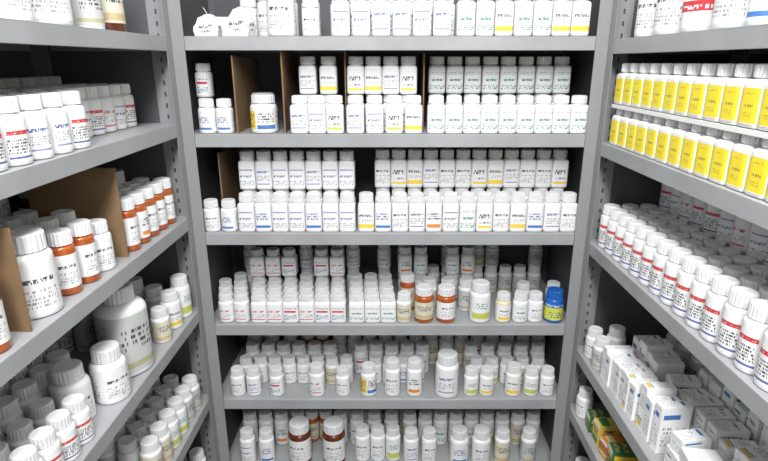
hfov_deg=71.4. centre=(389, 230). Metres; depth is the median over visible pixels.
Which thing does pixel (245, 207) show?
pill bottle
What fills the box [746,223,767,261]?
pill bottle
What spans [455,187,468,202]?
pill bottle
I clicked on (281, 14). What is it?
pill bottle
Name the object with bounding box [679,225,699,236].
pill bottle
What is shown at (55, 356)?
pill bottle
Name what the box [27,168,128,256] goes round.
divider
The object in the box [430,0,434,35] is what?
pill bottle
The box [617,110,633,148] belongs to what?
pill bottle
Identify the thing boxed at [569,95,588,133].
pill bottle
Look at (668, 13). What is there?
pill bottle
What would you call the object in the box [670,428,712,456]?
carton
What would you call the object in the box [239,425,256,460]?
pill bottle
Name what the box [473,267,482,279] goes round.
pill bottle
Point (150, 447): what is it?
pill bottle
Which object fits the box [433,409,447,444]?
pill bottle
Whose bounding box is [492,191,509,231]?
pill bottle
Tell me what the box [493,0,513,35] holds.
pill bottle
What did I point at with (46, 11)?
pill bottle
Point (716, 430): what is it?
carton
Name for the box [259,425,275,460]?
pill bottle
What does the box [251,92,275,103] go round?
pill bottle
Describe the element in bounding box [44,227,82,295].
pill bottle
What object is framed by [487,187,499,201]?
pill bottle
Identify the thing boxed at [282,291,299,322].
pill bottle
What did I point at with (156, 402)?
pill bottle
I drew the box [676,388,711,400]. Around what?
carton
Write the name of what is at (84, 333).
pill bottle
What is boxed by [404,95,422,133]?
pill bottle
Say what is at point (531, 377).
pill bottle
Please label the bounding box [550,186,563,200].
pill bottle
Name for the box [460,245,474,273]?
pill bottle
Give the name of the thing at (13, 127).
pill bottle
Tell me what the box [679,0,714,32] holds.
pill bottle
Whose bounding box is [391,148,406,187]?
pill bottle
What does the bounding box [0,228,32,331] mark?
divider
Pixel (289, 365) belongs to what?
pill bottle
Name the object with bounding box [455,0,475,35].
pill bottle
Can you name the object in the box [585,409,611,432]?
carton
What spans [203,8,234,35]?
carton
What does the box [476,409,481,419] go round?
pill bottle
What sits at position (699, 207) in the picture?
pill bottle
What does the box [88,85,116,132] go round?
pill bottle
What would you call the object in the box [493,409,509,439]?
pill bottle
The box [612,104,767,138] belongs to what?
sheet
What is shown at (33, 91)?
pill bottle
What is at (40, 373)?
pill bottle
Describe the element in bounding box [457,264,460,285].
pill bottle
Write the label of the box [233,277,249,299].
pill bottle
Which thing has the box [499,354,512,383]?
pill bottle
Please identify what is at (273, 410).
pill bottle
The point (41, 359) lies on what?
pill bottle
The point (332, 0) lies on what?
pill bottle
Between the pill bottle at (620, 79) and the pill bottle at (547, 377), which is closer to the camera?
the pill bottle at (620, 79)
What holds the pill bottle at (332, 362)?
on the shelving unit at (219, 254)
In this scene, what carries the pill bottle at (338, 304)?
on the shelving unit at (219, 254)
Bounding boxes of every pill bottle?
[0,0,33,20]
[0,78,20,87]
[0,79,3,87]
[0,88,17,92]
[0,92,26,95]
[0,96,32,166]
[0,130,7,171]
[0,198,11,217]
[0,216,21,229]
[0,295,11,353]
[0,382,10,396]
[0,395,24,441]
[0,429,4,441]
[0,441,10,460]
[5,418,33,451]
[8,366,28,385]
[8,444,42,460]
[9,94,53,159]
[10,227,63,319]
[10,378,42,417]
[12,209,38,225]
[13,77,35,86]
[14,224,40,228]
[17,191,29,210]
[18,88,43,91]
[21,90,47,93]
[27,352,45,370]
[28,426,64,460]
[29,363,52,396]
[29,397,56,428]
[31,0,73,25]
[32,92,73,153]
[32,216,59,230]
[33,77,48,85]
[41,76,61,84]
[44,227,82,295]
[45,88,68,91]
[45,339,60,354]
[45,349,70,364]
[45,409,80,460]
[49,359,95,418]
[50,209,75,226]
[53,90,90,148]
[59,328,75,352]
[61,393,94,445]
[62,87,93,137]
[65,218,100,283]
[70,0,105,28]
[72,312,96,351]
[75,86,105,134]
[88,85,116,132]
[88,340,131,404]
[89,218,115,271]
[92,281,154,377]
[97,438,117,460]
[100,84,126,129]
[102,0,126,31]
[113,83,136,126]
[114,425,127,444]
[115,169,124,185]
[117,435,139,460]
[118,186,130,195]
[120,196,140,251]
[122,181,140,190]
[123,191,150,243]
[124,411,137,431]
[127,421,149,445]
[129,276,145,300]
[131,177,149,185]
[134,186,159,236]
[134,399,145,419]
[137,408,157,433]
[139,435,163,460]
[143,181,167,229]
[143,387,154,407]
[145,283,161,322]
[146,395,165,420]
[149,421,173,460]
[150,305,171,343]
[152,177,175,223]
[152,377,161,394]
[155,384,173,407]
[158,408,180,448]
[159,288,182,329]
[162,374,180,395]
[167,395,188,435]
[170,273,192,317]
[174,384,194,422]
[181,374,201,410]
[189,447,205,460]
[195,63,213,96]
[198,98,217,133]
[203,198,221,231]
[215,98,234,132]
[218,277,233,292]
[218,284,233,298]
[218,290,234,322]
[220,198,238,231]
[230,365,246,395]
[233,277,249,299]
[233,284,249,300]
[234,271,249,296]
[234,290,250,322]
[237,191,255,231]
[238,150,256,189]
[239,354,253,383]
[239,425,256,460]
[240,0,258,35]
[243,189,256,201]
[243,245,255,268]
[243,409,258,442]
[246,268,252,292]
[246,340,260,363]
[246,365,261,395]
[247,335,261,350]
[249,247,265,275]
[250,94,278,133]
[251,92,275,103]
[251,275,267,287]
[251,278,267,294]
[251,284,267,301]
[251,291,267,322]
[254,191,272,231]
[254,353,268,382]
[255,150,272,189]
[257,0,267,35]
[257,409,260,426]
[259,189,272,201]
[259,409,274,439]
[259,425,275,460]
[261,340,275,362]
[265,247,281,275]
[265,335,279,351]
[266,0,296,35]
[266,291,283,322]
[267,275,282,286]
[267,278,283,291]
[267,284,283,297]
[268,353,282,374]
[269,365,284,395]
[271,191,288,231]
[271,409,276,430]
[272,150,289,189]
[274,409,288,444]
[275,189,289,202]
[276,340,291,364]
[281,247,297,275]
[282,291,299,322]
[282,353,296,383]
[283,275,298,286]
[283,278,298,292]
[283,284,298,298]
[283,335,297,350]
[287,409,291,420]
[288,150,305,189]
[288,191,305,231]
[288,416,311,460]
[290,95,308,133]
[292,189,306,201]
[292,340,306,363]
[292,409,304,417]
[295,0,298,35]
[297,353,310,383]
[298,56,317,93]
[298,284,314,299]
[298,291,314,322]
[299,245,313,268]
[299,272,314,287]
[299,278,314,293]
[301,0,320,31]
[301,267,314,282]
[302,0,320,35]
[302,94,315,104]
[302,335,314,350]
[305,150,322,189]
[305,191,322,231]
[306,409,319,441]
[307,340,322,361]
[308,95,326,133]
[308,189,322,202]
[309,361,325,395]
[312,353,325,378]
[313,247,329,275]
[314,278,329,292]
[314,284,329,299]
[314,291,330,322]
[315,276,329,286]
[316,245,328,253]
[316,335,328,352]
[319,56,337,93]
[319,409,331,440]
[322,94,335,104]
[322,150,338,189]
[322,191,338,231]
[322,415,345,460]
[323,189,339,201]
[323,340,337,363]
[325,354,338,383]
[326,95,344,133]
[329,247,344,275]
[330,0,332,35]
[330,245,344,254]
[330,276,345,286]
[330,278,345,294]
[330,284,345,298]
[330,291,346,322]
[331,0,350,35]
[332,335,346,363]
[334,409,347,443]
[336,365,350,395]
[338,150,355,189]
[339,189,355,202]
[339,191,355,231]
[340,354,353,382]
[345,409,352,431]
[346,95,364,133]
[346,245,359,268]
[347,56,364,93]
[347,268,358,292]
[347,335,361,362]
[349,272,363,285]
[349,278,363,292]
[349,284,363,298]
[349,291,364,322]
[350,0,352,35]
[350,409,364,443]
[352,0,370,35]
[354,340,367,372]
[355,423,369,460]
[358,191,374,231]
[361,361,375,395]
[362,409,369,423]
[363,335,376,360]
[364,56,381,93]
[364,272,377,285]
[364,278,378,293]
[364,284,379,298]
[365,94,381,129]
[365,291,380,322]
[366,95,383,133]
[367,409,381,433]
[368,0,373,35]
[369,340,383,364]
[369,354,381,383]
[370,423,384,460]
[372,0,390,35]
[375,148,390,187]
[375,188,390,201]
[375,191,390,231]
[377,245,390,268]
[378,268,389,281]
[378,272,392,285]
[378,335,392,351]
[379,278,392,292]
[379,409,384,417]
[380,284,393,313]
[380,291,395,322]
[382,56,398,93]
[382,354,393,382]
[383,94,397,130]
[384,340,398,356]
[384,356,400,395]
[384,409,398,434]
[385,95,402,133]
[385,423,400,460]
[389,0,393,35]
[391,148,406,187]
[391,188,404,222]
[392,0,410,35]
[392,191,407,231]
[393,335,407,353]
[396,290,411,322]
[398,245,411,273]
[398,273,400,291]
[398,353,409,382]
[399,56,416,93]
[399,409,404,430]
[400,271,414,309]
[400,340,413,356]
[401,94,414,130]
[402,409,416,439]
[403,425,418,460]
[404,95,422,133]
[406,356,422,395]
[407,148,422,187]
[407,188,420,204]
[408,191,424,231]
[409,0,414,35]
[409,335,422,353]
[412,0,430,35]
[413,353,424,382]
[414,245,427,273]
[414,274,425,293]
[414,283,433,322]
[415,340,429,372]
[418,409,431,443]
[421,425,436,460]
[423,148,438,187]
[423,188,436,201]
[423,276,436,309]
[424,335,437,363]
[425,191,441,231]
[426,95,444,133]
[426,264,439,291]
[427,93,443,104]
[428,56,445,92]
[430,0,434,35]
[430,409,435,425]
[432,0,451,35]
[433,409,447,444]
[435,348,458,397]
[436,283,455,322]
[439,148,454,187]
[439,187,452,202]
[439,335,453,349]
[440,266,445,283]
[441,245,446,266]
[441,276,455,292]
[442,191,458,231]
[444,93,461,104]
[444,95,462,133]
[445,56,463,92]
[445,245,458,273]
[445,409,450,431]
[446,273,457,298]
[448,409,462,441]
[449,424,468,460]
[450,0,454,35]
[454,148,471,187]
[454,335,468,363]
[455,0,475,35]
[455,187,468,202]
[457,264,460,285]
[457,276,472,310]
[458,191,475,231]
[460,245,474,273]
[461,273,472,277]
[461,409,465,424]
[462,93,479,104]
[462,95,480,133]
[462,341,477,372]
[463,56,481,92]
[463,365,478,395]
[464,409,478,444]
[469,279,490,322]
[469,335,483,354]
[469,354,482,383]
[470,148,487,187]
[471,187,483,201]
[471,424,490,460]
[473,245,484,266]
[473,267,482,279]
[474,0,494,35]
[475,191,492,231]
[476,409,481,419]
[479,93,495,104]
[479,341,494,364]
[479,365,493,395]
[479,409,493,442]
[480,56,499,92]
[480,95,498,133]
[484,245,498,266]
[484,266,496,291]
[484,354,498,383]
[485,335,499,354]
[486,148,503,187]
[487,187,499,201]
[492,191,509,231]
[492,409,496,421]
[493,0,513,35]
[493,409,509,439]
[493,425,509,460]
[494,290,510,322]
[496,341,511,372]
[497,93,513,104]
[497,264,511,291]
[498,56,517,92]
[498,95,516,133]
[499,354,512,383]
[500,335,514,354]
[502,148,519,187]
[502,187,515,201]
[504,361,520,395]
[508,191,526,231]
[509,409,524,444]
[511,264,525,290]
[511,290,527,322]
[512,0,533,35]
[512,341,527,360]
[515,93,530,104]
[515,95,534,133]
[515,280,529,299]
[515,335,529,356]
[516,56,534,92]
[516,354,528,383]
[518,187,531,201]
[519,148,535,187]
[519,425,536,460]
[523,365,538,395]
[525,191,543,231]
[525,409,539,443]
[526,266,540,290]
[527,290,542,321]
[528,245,542,266]
[529,335,545,351]
[529,341,544,364]
[530,354,544,383]
[531,0,552,35]
[533,56,552,92]
[533,93,548,104]
[533,95,552,133]
[534,148,552,187]
[534,186,547,201]
[538,365,554,395]
[542,191,560,231]
[543,286,563,322]
[544,280,559,300]
[550,0,571,35]
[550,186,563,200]
[551,56,570,92]
[551,93,565,104]
[551,95,570,133]
[551,148,568,187]
[559,191,577,231]
[569,0,591,35]
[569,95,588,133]
[575,385,593,418]
[575,456,588,460]
[584,325,602,358]
[591,335,610,370]
[598,203,620,248]
[605,208,628,254]
[607,324,625,344]
[609,109,624,145]
[612,213,637,261]
[614,63,631,104]
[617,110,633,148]
[620,219,646,269]
[622,63,640,105]
[622,203,638,213]
[625,112,643,151]
[629,225,656,277]
[630,208,647,218]
[631,63,651,107]
[634,0,656,36]
[634,114,653,155]
[638,213,657,224]
[638,232,667,286]
[640,63,662,109]
[640,203,656,213]
[644,116,665,159]
[648,219,667,231]
[649,208,666,218]
[649,239,679,295]
[651,63,675,111]
[653,0,683,34]
[655,119,678,163]
[658,183,671,211]
[658,213,676,222]
[658,225,678,236]
[660,247,692,305]
[662,63,688,113]
[666,332,679,352]
[667,121,691,168]
[668,188,682,216]
[668,219,687,228]
[668,232,689,243]
[672,255,706,317]
[674,63,703,116]
[677,343,691,374]
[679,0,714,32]
[679,124,706,173]
[679,193,693,222]
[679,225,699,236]
[680,239,702,251]
[685,265,722,329]
[687,63,725,118]
[687,354,705,377]
[690,198,706,229]
[690,232,712,242]
[693,127,723,178]
[693,247,717,259]
[699,275,739,343]
[702,64,736,121]
[702,203,720,236]
[703,239,726,250]
[707,255,732,269]
[708,130,741,185]
[710,0,748,28]
[716,210,735,244]
[716,286,759,358]
[717,247,741,258]
[719,64,756,124]
[723,265,749,280]
[725,134,762,191]
[730,216,751,252]
[732,255,757,268]
[734,299,767,375]
[737,64,767,128]
[740,275,767,291]
[744,138,767,199]
[745,0,767,25]
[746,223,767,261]
[749,265,767,278]
[753,330,767,391]
[757,83,767,131]
[759,286,767,299]
[763,242,767,265]
[765,184,767,201]
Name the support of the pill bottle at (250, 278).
on the shelving unit at (219, 254)
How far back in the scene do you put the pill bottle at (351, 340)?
1.62 m
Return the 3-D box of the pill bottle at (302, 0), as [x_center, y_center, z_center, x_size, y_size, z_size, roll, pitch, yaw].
[-0.189,-0.517,1.280,0.044,0.105,0.044,-4,18,-12]
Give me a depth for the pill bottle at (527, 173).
1.35 m
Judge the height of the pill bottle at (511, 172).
0.096 m
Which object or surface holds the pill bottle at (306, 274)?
on the shelving unit at (219, 254)
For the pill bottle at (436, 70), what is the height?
0.086 m
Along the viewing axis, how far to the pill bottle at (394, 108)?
1.24 m
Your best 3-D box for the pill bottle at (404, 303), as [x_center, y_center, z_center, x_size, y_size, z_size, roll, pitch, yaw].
[0.037,0.200,1.411,0.040,0.079,0.040,2,18,7]
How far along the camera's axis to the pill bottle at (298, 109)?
1.24 m
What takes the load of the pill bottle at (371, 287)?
on the shelving unit at (219, 254)
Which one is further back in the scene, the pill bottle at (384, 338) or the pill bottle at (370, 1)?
the pill bottle at (384, 338)
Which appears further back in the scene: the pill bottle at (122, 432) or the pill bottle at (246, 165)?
the pill bottle at (246, 165)
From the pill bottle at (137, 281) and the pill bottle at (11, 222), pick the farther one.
the pill bottle at (137, 281)
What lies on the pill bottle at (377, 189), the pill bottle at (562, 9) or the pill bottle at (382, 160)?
the pill bottle at (382, 160)
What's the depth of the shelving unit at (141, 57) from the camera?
1.17 m
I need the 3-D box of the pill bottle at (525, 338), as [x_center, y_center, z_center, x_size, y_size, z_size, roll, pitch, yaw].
[0.406,0.353,1.638,0.044,0.105,0.044,-2,18,-5]
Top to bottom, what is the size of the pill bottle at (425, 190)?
0.096 m
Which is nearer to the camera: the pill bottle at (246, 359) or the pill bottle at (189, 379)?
the pill bottle at (189, 379)
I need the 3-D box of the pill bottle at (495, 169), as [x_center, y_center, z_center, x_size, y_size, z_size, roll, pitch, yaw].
[0.269,-0.161,1.371,0.041,0.096,0.041,0,18,0]
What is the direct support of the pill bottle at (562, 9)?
on the shelving unit at (219, 254)
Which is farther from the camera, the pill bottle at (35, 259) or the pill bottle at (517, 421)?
the pill bottle at (517, 421)
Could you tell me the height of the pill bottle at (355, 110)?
0.086 m
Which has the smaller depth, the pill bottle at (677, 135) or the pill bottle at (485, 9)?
the pill bottle at (677, 135)
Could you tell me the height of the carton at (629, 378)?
0.082 m
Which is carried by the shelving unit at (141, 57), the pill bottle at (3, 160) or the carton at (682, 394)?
the pill bottle at (3, 160)
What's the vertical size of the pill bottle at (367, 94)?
0.086 m
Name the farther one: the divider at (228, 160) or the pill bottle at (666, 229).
the divider at (228, 160)
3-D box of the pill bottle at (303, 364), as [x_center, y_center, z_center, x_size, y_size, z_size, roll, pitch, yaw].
[-0.248,0.397,1.541,0.040,0.079,0.040,1,18,3]
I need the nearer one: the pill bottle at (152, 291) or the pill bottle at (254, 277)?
the pill bottle at (152, 291)
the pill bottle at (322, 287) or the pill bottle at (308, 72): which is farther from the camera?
the pill bottle at (322, 287)
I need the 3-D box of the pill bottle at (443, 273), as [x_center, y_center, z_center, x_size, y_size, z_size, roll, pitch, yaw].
[0.171,0.141,1.597,0.040,0.079,0.040,-1,18,-2]
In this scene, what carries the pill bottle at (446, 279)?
on the shelving unit at (219, 254)
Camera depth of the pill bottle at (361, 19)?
1.18 m
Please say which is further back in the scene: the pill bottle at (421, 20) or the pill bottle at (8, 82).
the pill bottle at (421, 20)
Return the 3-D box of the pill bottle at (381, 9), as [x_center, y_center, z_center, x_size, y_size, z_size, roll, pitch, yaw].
[-0.019,-0.485,1.195,0.041,0.096,0.041,0,18,0]
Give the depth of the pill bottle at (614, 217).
1.20 m
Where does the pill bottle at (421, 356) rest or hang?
on the shelving unit at (219, 254)
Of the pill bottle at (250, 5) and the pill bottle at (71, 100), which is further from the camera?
the pill bottle at (250, 5)
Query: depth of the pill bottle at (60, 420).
0.83 m
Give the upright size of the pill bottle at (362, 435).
0.105 m
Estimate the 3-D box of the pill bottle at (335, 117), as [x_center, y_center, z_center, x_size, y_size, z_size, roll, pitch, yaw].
[-0.129,-0.275,1.262,0.041,0.086,0.041,0,18,-1]
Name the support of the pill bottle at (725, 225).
on the pill bottle
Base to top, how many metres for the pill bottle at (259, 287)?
0.077 m
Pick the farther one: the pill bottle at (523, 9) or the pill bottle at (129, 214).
the pill bottle at (523, 9)
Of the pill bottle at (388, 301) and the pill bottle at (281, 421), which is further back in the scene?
the pill bottle at (281, 421)
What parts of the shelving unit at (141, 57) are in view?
panel, post, shelf, shelf, shelf, shelf, post, shelf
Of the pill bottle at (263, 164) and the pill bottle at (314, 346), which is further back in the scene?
the pill bottle at (314, 346)
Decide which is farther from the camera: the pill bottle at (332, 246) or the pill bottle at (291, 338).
the pill bottle at (291, 338)
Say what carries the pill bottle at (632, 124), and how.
on the shelving unit at (609, 294)
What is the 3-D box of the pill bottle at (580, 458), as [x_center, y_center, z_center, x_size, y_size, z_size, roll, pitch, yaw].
[0.520,0.670,1.456,0.044,0.105,0.044,-6,19,-19]
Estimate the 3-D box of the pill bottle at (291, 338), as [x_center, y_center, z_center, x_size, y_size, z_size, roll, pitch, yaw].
[-0.304,0.353,1.638,0.044,0.105,0.044,2,18,7]
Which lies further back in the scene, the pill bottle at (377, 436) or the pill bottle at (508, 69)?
the pill bottle at (377, 436)
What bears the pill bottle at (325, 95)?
on the shelving unit at (219, 254)
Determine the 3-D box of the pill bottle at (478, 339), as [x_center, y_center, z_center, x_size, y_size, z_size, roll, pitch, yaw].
[0.266,0.353,1.638,0.044,0.105,0.044,0,18,1]
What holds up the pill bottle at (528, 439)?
on the shelving unit at (219, 254)
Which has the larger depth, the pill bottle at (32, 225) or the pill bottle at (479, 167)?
the pill bottle at (479, 167)
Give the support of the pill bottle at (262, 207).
on the shelving unit at (219, 254)
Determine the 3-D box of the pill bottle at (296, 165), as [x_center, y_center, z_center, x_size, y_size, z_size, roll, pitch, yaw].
[-0.234,-0.154,1.350,0.041,0.096,0.041,0,18,0]
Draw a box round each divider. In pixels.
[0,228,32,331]
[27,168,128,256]
[217,147,241,206]
[231,55,259,132]
[280,50,298,132]
[344,50,350,130]
[419,53,424,130]
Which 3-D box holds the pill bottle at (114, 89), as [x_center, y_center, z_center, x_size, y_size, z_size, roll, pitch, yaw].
[-0.575,-0.256,1.107,0.044,0.090,0.044,5,18,15]
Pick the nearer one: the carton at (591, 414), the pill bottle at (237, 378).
the carton at (591, 414)
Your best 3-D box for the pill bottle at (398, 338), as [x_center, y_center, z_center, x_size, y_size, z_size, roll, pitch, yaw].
[0.032,0.353,1.638,0.044,0.105,0.044,-1,18,-3]
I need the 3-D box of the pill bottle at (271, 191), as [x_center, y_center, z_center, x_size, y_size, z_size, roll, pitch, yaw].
[-0.317,-0.062,1.379,0.041,0.096,0.041,0,18,0]
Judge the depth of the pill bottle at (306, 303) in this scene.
1.39 m
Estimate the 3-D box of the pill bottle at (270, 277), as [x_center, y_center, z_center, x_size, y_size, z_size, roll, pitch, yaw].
[-0.330,0.161,1.538,0.041,0.077,0.041,0,18,0]
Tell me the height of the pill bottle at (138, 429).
0.090 m
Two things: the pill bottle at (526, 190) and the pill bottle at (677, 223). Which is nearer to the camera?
the pill bottle at (677, 223)
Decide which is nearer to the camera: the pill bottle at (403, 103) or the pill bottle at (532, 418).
the pill bottle at (403, 103)
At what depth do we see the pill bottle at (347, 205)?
1.32 m
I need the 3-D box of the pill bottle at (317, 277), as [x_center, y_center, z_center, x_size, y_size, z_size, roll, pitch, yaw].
[-0.194,0.161,1.538,0.041,0.077,0.041,0,18,0]
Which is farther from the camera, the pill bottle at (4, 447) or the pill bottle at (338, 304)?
the pill bottle at (338, 304)
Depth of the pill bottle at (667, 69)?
0.97 m
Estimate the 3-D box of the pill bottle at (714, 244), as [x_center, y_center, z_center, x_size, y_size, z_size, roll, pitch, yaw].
[0.598,0.069,0.996,0.041,0.102,0.041,-7,19,-20]
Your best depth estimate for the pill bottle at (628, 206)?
1.23 m
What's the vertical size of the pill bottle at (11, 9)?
0.108 m
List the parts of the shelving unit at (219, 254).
post, panel, post, panel, shelf, shelf, shelf, shelf, shelf, shelf, post, panel, post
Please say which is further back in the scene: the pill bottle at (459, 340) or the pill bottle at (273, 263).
the pill bottle at (459, 340)
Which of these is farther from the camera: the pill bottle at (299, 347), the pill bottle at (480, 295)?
the pill bottle at (299, 347)
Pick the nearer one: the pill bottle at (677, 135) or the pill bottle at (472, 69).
the pill bottle at (677, 135)
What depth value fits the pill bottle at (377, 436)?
1.55 m
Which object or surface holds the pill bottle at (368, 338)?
on the shelving unit at (219, 254)
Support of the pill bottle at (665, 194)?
on the pill bottle
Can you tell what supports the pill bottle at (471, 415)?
on the shelving unit at (219, 254)
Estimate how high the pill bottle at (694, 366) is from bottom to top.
0.090 m
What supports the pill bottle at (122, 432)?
on the shelving unit at (141, 57)
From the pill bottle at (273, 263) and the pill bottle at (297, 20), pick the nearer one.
the pill bottle at (297, 20)
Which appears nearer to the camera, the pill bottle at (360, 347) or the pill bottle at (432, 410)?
the pill bottle at (360, 347)
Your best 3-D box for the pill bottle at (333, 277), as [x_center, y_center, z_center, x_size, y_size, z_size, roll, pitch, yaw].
[-0.149,0.161,1.538,0.041,0.077,0.041,0,18,0]
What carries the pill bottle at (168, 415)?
on the shelving unit at (141, 57)
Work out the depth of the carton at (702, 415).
0.98 m
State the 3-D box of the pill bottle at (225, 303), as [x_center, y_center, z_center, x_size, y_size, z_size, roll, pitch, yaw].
[-0.432,0.200,1.411,0.040,0.079,0.040,2,18,5]
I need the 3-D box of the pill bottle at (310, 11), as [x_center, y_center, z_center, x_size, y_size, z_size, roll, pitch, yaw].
[-0.177,-0.477,1.198,0.040,0.079,0.040,1,18,3]
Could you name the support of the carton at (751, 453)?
on the carton
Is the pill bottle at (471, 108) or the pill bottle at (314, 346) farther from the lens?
the pill bottle at (314, 346)
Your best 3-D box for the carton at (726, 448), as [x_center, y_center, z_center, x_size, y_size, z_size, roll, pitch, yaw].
[0.599,0.384,0.918,0.056,0.036,0.029,2,18,7]
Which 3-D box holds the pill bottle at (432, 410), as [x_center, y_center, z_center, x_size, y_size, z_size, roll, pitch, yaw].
[0.139,0.579,1.688,0.044,0.105,0.044,-4,18,-12]
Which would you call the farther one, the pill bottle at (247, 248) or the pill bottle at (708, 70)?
the pill bottle at (247, 248)
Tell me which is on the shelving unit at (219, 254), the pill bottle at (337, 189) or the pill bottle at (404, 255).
the pill bottle at (337, 189)
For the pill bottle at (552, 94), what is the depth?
1.33 m
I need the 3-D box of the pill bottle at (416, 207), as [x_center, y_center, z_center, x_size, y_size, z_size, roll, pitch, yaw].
[0.067,-0.048,1.333,0.041,0.096,0.041,0,18,0]
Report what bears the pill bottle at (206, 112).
on the shelving unit at (219, 254)
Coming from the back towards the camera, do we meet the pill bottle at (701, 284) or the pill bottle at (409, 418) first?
the pill bottle at (409, 418)
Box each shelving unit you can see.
[0,0,219,460]
[167,0,612,460]
[560,0,767,460]
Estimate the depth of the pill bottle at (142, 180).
1.20 m
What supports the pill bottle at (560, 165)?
on the pill bottle at (560, 190)
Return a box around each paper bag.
[193,14,221,35]
[224,7,255,35]
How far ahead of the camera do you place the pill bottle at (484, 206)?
1.32 m
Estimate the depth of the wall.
1.65 m
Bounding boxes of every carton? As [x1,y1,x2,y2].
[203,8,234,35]
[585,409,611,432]
[592,418,621,445]
[598,434,627,460]
[600,345,633,379]
[603,353,636,386]
[606,442,638,460]
[609,359,641,391]
[612,363,647,399]
[617,368,653,405]
[621,374,657,411]
[626,381,658,420]
[632,335,661,358]
[636,382,676,431]
[638,339,672,363]
[641,396,680,441]
[645,351,679,368]
[649,401,692,452]
[651,358,684,381]
[664,444,676,460]
[665,374,701,388]
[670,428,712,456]
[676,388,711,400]
[679,447,722,460]
[687,396,723,424]
[692,407,735,431]
[698,368,716,391]
[706,420,750,450]
[708,378,724,400]
[717,438,757,460]
[721,386,741,413]
[733,402,749,426]
[733,445,767,460]
[746,410,763,445]
[759,424,767,445]
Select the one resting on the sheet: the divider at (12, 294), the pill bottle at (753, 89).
the pill bottle at (753, 89)
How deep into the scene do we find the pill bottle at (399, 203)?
1.31 m
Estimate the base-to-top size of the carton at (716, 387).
0.058 m
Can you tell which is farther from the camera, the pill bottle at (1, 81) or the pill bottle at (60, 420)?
the pill bottle at (1, 81)
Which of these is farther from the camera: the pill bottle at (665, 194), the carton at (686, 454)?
the pill bottle at (665, 194)
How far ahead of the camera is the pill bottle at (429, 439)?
1.54 m
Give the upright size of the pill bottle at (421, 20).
0.096 m
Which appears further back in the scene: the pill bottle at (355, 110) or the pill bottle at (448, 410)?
the pill bottle at (448, 410)
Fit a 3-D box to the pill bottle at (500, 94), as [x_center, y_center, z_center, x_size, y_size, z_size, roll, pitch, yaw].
[0.290,-0.300,1.343,0.041,0.086,0.041,0,18,0]
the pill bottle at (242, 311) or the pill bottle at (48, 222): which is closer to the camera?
the pill bottle at (48, 222)
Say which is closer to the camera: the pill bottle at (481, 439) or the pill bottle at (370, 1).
the pill bottle at (370, 1)
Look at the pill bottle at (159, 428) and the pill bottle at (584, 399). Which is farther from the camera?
the pill bottle at (584, 399)
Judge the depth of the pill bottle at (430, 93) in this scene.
1.32 m
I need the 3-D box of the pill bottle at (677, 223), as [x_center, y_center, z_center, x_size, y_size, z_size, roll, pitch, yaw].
[0.598,0.029,1.122,0.041,0.102,0.041,-3,18,-9]
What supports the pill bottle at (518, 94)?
on the shelving unit at (219, 254)
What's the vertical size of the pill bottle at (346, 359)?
0.079 m
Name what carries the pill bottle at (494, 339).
on the shelving unit at (219, 254)
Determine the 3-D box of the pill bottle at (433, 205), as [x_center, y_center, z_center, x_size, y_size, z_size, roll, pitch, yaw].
[0.109,-0.048,1.333,0.041,0.096,0.041,0,18,0]
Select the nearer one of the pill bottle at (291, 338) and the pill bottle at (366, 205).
the pill bottle at (366, 205)
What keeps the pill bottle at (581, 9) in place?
on the shelving unit at (219, 254)
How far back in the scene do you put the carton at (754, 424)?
0.94 m
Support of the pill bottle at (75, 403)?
on the shelving unit at (141, 57)
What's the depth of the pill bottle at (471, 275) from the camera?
1.52 m
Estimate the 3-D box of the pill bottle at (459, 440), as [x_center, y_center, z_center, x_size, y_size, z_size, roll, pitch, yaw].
[0.201,0.620,1.552,0.055,0.108,0.055,-1,18,-2]
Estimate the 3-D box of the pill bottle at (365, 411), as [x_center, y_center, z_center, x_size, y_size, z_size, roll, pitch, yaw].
[-0.085,0.579,1.688,0.044,0.105,0.044,-4,18,-13]
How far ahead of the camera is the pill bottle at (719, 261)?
0.89 m
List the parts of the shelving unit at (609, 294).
shelf, post, shelf, shelf, shelf, shelf, post, panel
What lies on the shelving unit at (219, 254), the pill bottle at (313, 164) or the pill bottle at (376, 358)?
the pill bottle at (376, 358)
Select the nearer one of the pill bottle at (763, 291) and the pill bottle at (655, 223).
the pill bottle at (763, 291)
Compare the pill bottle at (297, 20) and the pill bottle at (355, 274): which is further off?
the pill bottle at (355, 274)
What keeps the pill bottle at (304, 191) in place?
on the shelving unit at (219, 254)
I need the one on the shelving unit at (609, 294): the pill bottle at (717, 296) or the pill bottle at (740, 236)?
the pill bottle at (717, 296)
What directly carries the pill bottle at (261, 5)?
on the shelving unit at (219, 254)
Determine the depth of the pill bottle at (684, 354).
1.26 m
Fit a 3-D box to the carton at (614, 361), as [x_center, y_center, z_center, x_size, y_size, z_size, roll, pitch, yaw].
[0.531,0.327,1.202,0.060,0.074,0.020,0,18,0]
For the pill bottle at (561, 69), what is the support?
on the pill bottle at (552, 94)
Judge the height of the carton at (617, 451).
0.057 m
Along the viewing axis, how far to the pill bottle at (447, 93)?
1.32 m
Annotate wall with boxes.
[166,0,613,456]
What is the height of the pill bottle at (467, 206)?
0.096 m
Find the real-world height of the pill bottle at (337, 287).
0.077 m
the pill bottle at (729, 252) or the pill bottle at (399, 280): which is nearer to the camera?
the pill bottle at (729, 252)
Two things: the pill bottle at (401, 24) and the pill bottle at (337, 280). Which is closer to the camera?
the pill bottle at (401, 24)
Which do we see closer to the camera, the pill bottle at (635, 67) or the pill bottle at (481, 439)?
the pill bottle at (635, 67)
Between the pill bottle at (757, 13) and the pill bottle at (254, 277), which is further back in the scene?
the pill bottle at (254, 277)
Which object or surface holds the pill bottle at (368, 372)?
on the shelving unit at (219, 254)
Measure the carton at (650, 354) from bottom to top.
0.100 m
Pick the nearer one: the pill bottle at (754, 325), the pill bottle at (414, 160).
the pill bottle at (754, 325)
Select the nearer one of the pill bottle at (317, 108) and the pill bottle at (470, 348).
the pill bottle at (317, 108)

